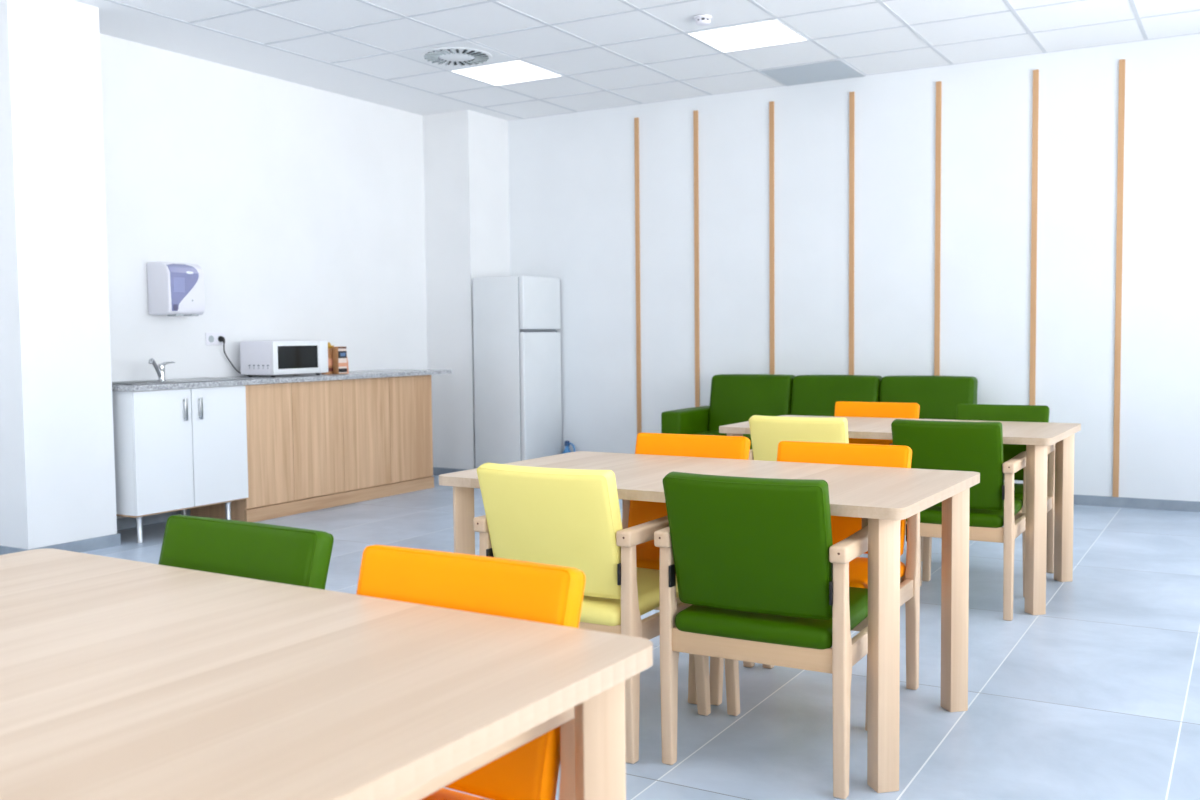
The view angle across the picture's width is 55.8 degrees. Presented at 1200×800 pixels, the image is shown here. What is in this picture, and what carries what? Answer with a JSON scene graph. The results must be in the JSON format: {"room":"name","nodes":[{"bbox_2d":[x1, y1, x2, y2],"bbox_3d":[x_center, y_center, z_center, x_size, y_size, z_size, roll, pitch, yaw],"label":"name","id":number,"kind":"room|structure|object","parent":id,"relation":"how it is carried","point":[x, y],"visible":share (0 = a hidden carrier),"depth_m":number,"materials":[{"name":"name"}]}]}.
{"room":"break room","nodes":[
{"label":"break room","id":0,"kind":"room"},
{"bbox_2d":[0,0,116,548],"bbox_3d":[-3.080,-0.661,6.218,0.455,2.990,0.535,1,4,30],"label":"column","id":1,"kind":"structure","parent":0,"point":[57,461],"depth_m":6.04,"materials":[{"name":"white paint"}]},
{"bbox_2d":[100,33,427,518],"bbox_3d":[-3.892,-0.657,5.419,0.150,3.090,10.600,1,4,30],"label":"wall","id":2,"kind":"structure","parent":0,"point":[300,208],"depth_m":7.84,"materials":[{"name":"white paint"}]},
{"bbox_2d":[147,262,204,315],"bbox_3d":[-2.674,-0.698,7.159,0.212,0.338,0.278,1,4,30],"label":"paper towel dispenser","id":3,"kind":"object","parent":2,"relation":"attached to","point":[174,289],"visible":1,"depth_m":7.07,"materials":[{"name":"white plastic"}]},
{"bbox_2d":[205,333,224,344],"bbox_3d":[-2.565,-0.407,7.559,0.010,0.082,0.160,1,4,30],"label":"wall socket","id":4,"kind":"object","parent":2,"relation":"attached to","point":[210,338],"visible":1,"depth_m":7.54,"materials":[{"name":"white plastic"}]},
{"bbox_2d":[0,467,469,554],"bbox_3d":[-3.609,0.859,5.343,0.475,0.066,10.588,1,4,30],"label":"baseboard","id":5,"kind":"structure","parent":2,"relation":"attached to","point":[106,541],"depth_m":6.37,"materials":[{"name":"grey tile"}]},
{"bbox_2d":[423,110,509,468],"bbox_3d":[-1.110,-0.874,9.601,0.463,2.990,0.565,1,4,30],"label":"column corner","id":6,"kind":"structure","parent":0,"point":[465,152],"depth_m":9.36,"materials":[{"name":"white paint"}]},
{"bbox_2d":[73,0,1199,120],"bbox_3d":[-0.512,-2.083,3.366,8.000,0.122,10.900,1,4,30],"label":"ceiling","id":7,"kind":"structure","parent":0,"point":[607,53],"depth_m":6.96,"materials":[{"name":"white tile"}]},
{"bbox_2d":[394,40,515,69],"bbox_3d":[-0.937,-2.238,7.398,0.582,0.020,0.558,1,4,30],"label":"ceiling vent","id":8,"kind":"object","parent":7,"relation":"in","point":[462,54],"visible":1,"depth_m":7.36,"materials":[{"name":"white metal"}]},
{"bbox_2d":[449,59,562,85],"bbox_3d":[-0.647,-2.278,7.897,0.586,0.010,0.562,1,4,30],"label":"recessed light","id":9,"kind":"object","parent":7,"relation":"in","point":[514,71],"visible":1,"depth_m":7.88,"materials":[{"name":"white plastic"}]},
{"bbox_2d":[694,15,711,25],"bbox_3d":[0.597,-2.190,6.554,0.104,0.048,0.104,1,4,30],"label":"smoke detector","id":10,"kind":"object","parent":7,"relation":"attached to","point":[701,20],"visible":1,"depth_m":6.52,"materials":[{"name":"white plastic"}]},
{"bbox_2d":[686,19,808,52],"bbox_3d":[0.915,-2.244,6.992,0.586,0.010,0.562,1,4,30],"label":"recessed light","id":11,"kind":"object","parent":7,"relation":"in","point":[772,32],"visible":1,"depth_m":6.98,"materials":[{"name":"white plastic"}]},
{"bbox_2d":[757,59,864,85],"bbox_3d":[1.495,-2.304,7.990,0.594,0.008,0.570,1,4,30],"label":"ceiling panel","id":12,"kind":"object","parent":7,"relation":"attached to","point":[831,70],"visible":1,"depth_m":7.97,"materials":[{"name":"white"}]},
{"bbox_2d":[81,475,1199,799],"bbox_3d":[-0.480,1.001,3.541,8.000,0.080,10.900,1,4,30],"label":"floor","id":13,"kind":"structure","parent":0,"point":[1096,695],"depth_m":3.63,"materials":[{"name":"grey tile"}]},
{"bbox_2d":[112,385,248,542],"bbox_3d":[-2.632,0.359,6.863,0.562,0.872,0.817,1,4,30],"label":"base cabinet","id":14,"kind":"object","parent":13,"relation":"on","point":[186,448],"visible":0.7,"depth_m":6.63,"materials":[{"name":"white laminate"}]},
{"bbox_2d":[159,515,333,589],"bbox_3d":[-0.820,0.650,2.031,0.528,0.798,0.572,1,4,32],"label":"armchair","id":15,"kind":"object","parent":13,"relation":"on","point":[259,551],"visible":0.18,"depth_m":2.18,"materials":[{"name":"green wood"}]},
{"bbox_2d":[190,375,433,521],"bbox_3d":[-1.980,0.285,8.034,0.532,0.872,1.872,1,4,30],"label":"base cabinet","id":16,"kind":"object","parent":13,"relation":"on","point":[312,445],"visible":0.89,"depth_m":7.76,"materials":[{"name":"brown wood"}]},
{"bbox_2d":[112,369,451,390],"bbox_3d":[-2.138,-0.148,7.730,0.588,0.030,2.905,1,4,30],"label":"countertop","id":17,"kind":"structure","parent":16,"relation":"on","point":[290,378],"depth_m":7.48,"materials":[{"name":"grey stone"}]},
{"bbox_2d":[148,358,174,380],"bbox_3d":[-2.696,-0.187,6.930,0.063,0.144,0.239,0,3,14],"label":"tap","id":18,"kind":"object","parent":17,"relation":"on","point":[160,368],"visible":1,"depth_m":6.94,"materials":[{"name":"silver metal"}]},
{"bbox_2d":[112,377,253,384],"bbox_3d":[-2.615,-0.034,6.940,0.427,0.172,0.903,1,4,30],"label":"sink","id":19,"kind":"object","parent":17,"relation":"in","point":[184,380],"visible":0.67,"depth_m":6.93,"materials":[{"name":"silver metal"}]},
{"bbox_2d":[112,382,160,383],"bbox_3d":[-2.730,-0.019,6.741,0.352,0.166,0.372,1,4,30],"label":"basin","id":20,"kind":"object","parent":19,"relation":"in","point":[112,382],"depth_m":6.88,"materials":[{"name":"silver metal"}]},
{"bbox_2d":[218,336,267,375],"bbox_3d":[-2.429,-0.298,7.719,0.040,0.276,0.368,2,4,36],"label":"power cord","id":21,"kind":"object","parent":17,"relation":"on","point":[221,338],"visible":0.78,"depth_m":7.60,"materials":[{"name":"black plastic"}]},
{"bbox_2d":[240,340,327,376],"bbox_3d":[-2.161,-0.286,7.779,0.314,0.241,0.518,1,4,30],"label":"microwave","id":22,"kind":"object","parent":17,"relation":"on","point":[273,358],"visible":0.99,"depth_m":7.60,"materials":[{"name":"white plastic"}]},
{"bbox_2d":[322,342,333,373],"bbox_3d":[-1.951,-0.299,8.096,0.062,0.227,0.127,2,4,38],"label":"coffee bag","id":23,"kind":"object","parent":17,"relation":"on","point":[330,347],"visible":0.49,"depth_m":8.09,"materials":[{"name":"paper"}]},
{"bbox_2d":[333,346,346,373],"bbox_3d":[-1.859,-0.284,8.101,0.064,0.195,0.080,2,4,35],"label":"packet","id":24,"kind":"object","parent":17,"relation":"on","point":[339,353],"visible":1,"depth_m":8.07,"materials":[{"name":"cardboard"}]},
{"bbox_2d":[0,548,652,799],"bbox_3d":[-0.751,0.707,1.643,1.463,0.727,0.832,1,4,32],"label":"table","id":25,"kind":"object","parent":13,"relation":"on","point":[121,679],"visible":1,"depth_m":1.44,"materials":[{"name":"brown wood"}]},
{"bbox_2d":[356,545,584,799],"bbox_3d":[-0.344,0.666,1.672,0.528,0.798,0.572,1,4,32],"label":"armchair","id":26,"kind":"object","parent":13,"relation":"on","point":[525,766],"visible":0.38,"depth_m":1.76,"materials":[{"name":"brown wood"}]},
{"bbox_2d":[472,276,561,467],"bbox_3d":[-0.675,-0.187,9.367,0.497,1.637,0.557,1,4,30],"label":"fridge","id":27,"kind":"object","parent":13,"relation":"on","point":[516,319],"visible":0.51,"depth_m":9.15,"materials":[{"name":"metal"}]},
{"bbox_2d":[562,441,574,453],"bbox_3d":[-0.266,0.481,9.441,0.116,0.286,0.100,-1,3,-6],"label":"plastic bottle","id":28,"kind":"object","parent":13,"relation":"on","point":[566,443],"visible":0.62,"depth_m":9.41,"materials":[{"name":"blue plastic"}]},
{"bbox_2d":[473,462,710,763],"bbox_3d":[-0.021,0.568,3.341,0.528,0.798,0.572,1,4,32],"label":"armchair","id":29,"kind":"object","parent":13,"relation":"on","point":[571,518],"visible":0.62,"depth_m":3.09,"materials":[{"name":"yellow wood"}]},
{"bbox_2d":[622,433,754,703],"bbox_3d":[0.211,0.535,3.874,0.528,0.798,0.572,1,4,30],"label":"armchair","id":30,"kind":"object","parent":13,"relation":"on","point":[634,512],"visible":0.23,"depth_m":4.04,"materials":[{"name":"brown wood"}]},
{"bbox_2d":[439,451,979,792],"bbox_3d":[0.330,0.590,3.507,1.463,0.727,0.832,1,4,31],"label":"table","id":31,"kind":"object","parent":13,"relation":"on","point":[886,496],"visible":0.73,"depth_m":3.34,"materials":[{"name":"brown wood"}]},
{"bbox_2d":[654,471,867,798],"bbox_3d":[0.486,0.576,3.091,0.528,0.798,0.572,1,4,30],"label":"armchair","id":32,"kind":"object","parent":13,"relation":"on","point":[762,574],"visible":0.88,"depth_m":2.87,"materials":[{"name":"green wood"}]},
{"bbox_2d":[749,415,859,556],"bbox_3d":[0.978,0.456,5.120,0.528,0.798,0.572,1,4,30],"label":"armchair","id":33,"kind":"object","parent":13,"relation":"on","point":[766,432],"visible":0.17,"depth_m":4.88,"materials":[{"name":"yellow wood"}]},
{"bbox_2d":[710,441,919,730],"bbox_3d":[0.698,0.550,3.615,0.552,0.786,0.572,1,4,30],"label":"armchair","id":34,"kind":"object","parent":13,"relation":"on","point":[898,456],"visible":0.27,"depth_m":3.67,"materials":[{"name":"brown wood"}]},
{"bbox_2d":[661,374,977,449],"bbox_3d":[1.590,0.261,7.920,2.241,0.858,0.768,1,4,30],"label":"sofa","id":35,"kind":"object","parent":13,"relation":"on","point":[734,398],"visible":0.31,"depth_m":8.08,"materials":[{"name":"green fabric"}]},
{"bbox_2d":[693,430,751,449],"bbox_3d":[0.996,0.317,8.177,0.639,0.174,0.612,1,4,30],"label":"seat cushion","id":36,"kind":"object","parent":35,"relation":"on","point":[695,432],"depth_m":8.11,"materials":[{"name":"green fabric"}]},
{"bbox_2d":[708,374,794,430],"bbox_3d":[1.124,0.051,8.387,0.637,0.482,0.256,1,4,30],"label":"cushion","id":37,"kind":"object","parent":35,"relation":"on","point":[734,398],"depth_m":8.31,"materials":[{"name":"green fabric"}]},
{"bbox_2d":[790,375,882,415],"bbox_3d":[1.679,0.063,8.066,0.637,0.482,0.256,1,4,30],"label":"cushion","id":38,"kind":"object","parent":35,"relation":"on","point":[810,395],"depth_m":8.01,"materials":[{"name":"green fabric"}]},
{"bbox_2d":[879,375,977,419],"bbox_3d":[2.233,0.075,7.745,0.637,0.482,0.256,1,4,30],"label":"cushion","id":39,"kind":"object","parent":35,"relation":"on","point":[938,397],"depth_m":7.65,"materials":[{"name":"green fabric"}]},
{"bbox_2d":[834,401,922,561],"bbox_3d":[1.310,0.422,5.661,0.528,0.798,0.572,1,4,30],"label":"armchair","id":40,"kind":"object","parent":13,"relation":"on","point":[842,408],"visible":0.16,"depth_m":5.82,"materials":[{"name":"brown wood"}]},
{"bbox_2d":[719,415,1080,614],"bbox_3d":[1.387,0.479,5.268,1.463,0.727,0.832,1,4,31],"label":"table","id":41,"kind":"object","parent":13,"relation":"on","point":[1036,436],"visible":0.67,"depth_m":4.92,"materials":[{"name":"brown wood"}]},
{"bbox_2d":[891,419,1025,620],"bbox_3d":[1.522,0.468,4.805,0.528,0.798,0.572,1,4,30],"label":"armchair","id":42,"kind":"object","parent":13,"relation":"on","point":[936,445],"visible":0.59,"depth_m":4.54,"materials":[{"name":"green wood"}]},
{"bbox_2d":[922,404,1054,580],"bbox_3d":[1.847,0.434,5.350,0.528,0.798,0.572,1,4,30],"label":"armchair","id":43,"kind":"object","parent":13,"relation":"on","point":[981,412],"visible":0.23,"depth_m":5.43,"materials":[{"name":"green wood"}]},
{"bbox_2d":[508,33,1199,501],"bbox_3d":[2.199,-0.873,8.093,8.000,3.090,0.150,1,4,30],"label":"wall","id":44,"kind":"structure","parent":0,"point":[572,175],"depth_m":8.00,"materials":[{"name":"white paint"}]},
{"bbox_2d":[634,118,641,433],"bbox_3d":[0.305,-0.840,9.100,0.036,2.817,0.014,1,4,30],"label":"trim","id":45,"kind":"structure","parent":44,"relation":"attached to","point":[636,120],"depth_m":9.08,"materials":[{"name":"brown wood"}]},
{"bbox_2d":[693,110,699,406],"bbox_3d":[0.755,-0.830,8.839,0.036,2.817,0.014,1,4,30],"label":"trim","id":46,"kind":"structure","parent":44,"relation":"attached to","point":[695,113],"depth_m":8.82,"materials":[{"name":"brown wood"}]},
{"bbox_2d":[769,101,774,373],"bbox_3d":[1.294,-0.818,8.527,0.036,2.817,0.014,1,4,30],"label":"trim","id":47,"kind":"structure","parent":44,"relation":"attached to","point":[771,104],"depth_m":8.50,"materials":[{"name":"brown wood"}]},
{"bbox_2d":[849,92,854,374],"bbox_3d":[1.825,-0.806,8.219,0.036,2.817,0.014,1,4,30],"label":"trim","id":48,"kind":"structure","parent":44,"relation":"attached to","point":[851,94],"depth_m":8.19,"materials":[{"name":"brown wood"}]},
{"bbox_2d":[934,81,941,375],"bbox_3d":[2.356,-0.794,7.912,0.036,2.817,0.014,1,4,30],"label":"trim","id":49,"kind":"structure","parent":44,"relation":"attached to","point":[939,83],"depth_m":7.88,"materials":[{"name":"brown wood"}]},
{"bbox_2d":[1029,69,1038,404],"bbox_3d":[2.905,-0.782,7.593,0.036,2.817,0.014,1,4,30],"label":"trim","id":50,"kind":"structure","parent":44,"relation":"attached to","point":[1035,110],"depth_m":7.57,"materials":[{"name":"brown wood"}]},
{"bbox_2d":[1112,59,1124,496],"bbox_3d":[3.357,-0.772,7.332,0.036,2.817,0.014,1,4,30],"label":"trim","id":51,"kind":"structure","parent":44,"relation":"attached to","point":[1121,100],"depth_m":7.32,"materials":[{"name":"brown wood"}]},
{"bbox_2d":[1074,495,1199,511],"bbox_3d":[2.374,0.645,7.992,7.237,0.066,0.012,1,4,30],"label":"baseboard","id":52,"kind":"structure","parent":44,"relation":"attached to","point":[1107,501],"depth_m":7.34,"materials":[{"name":"grey tile"}]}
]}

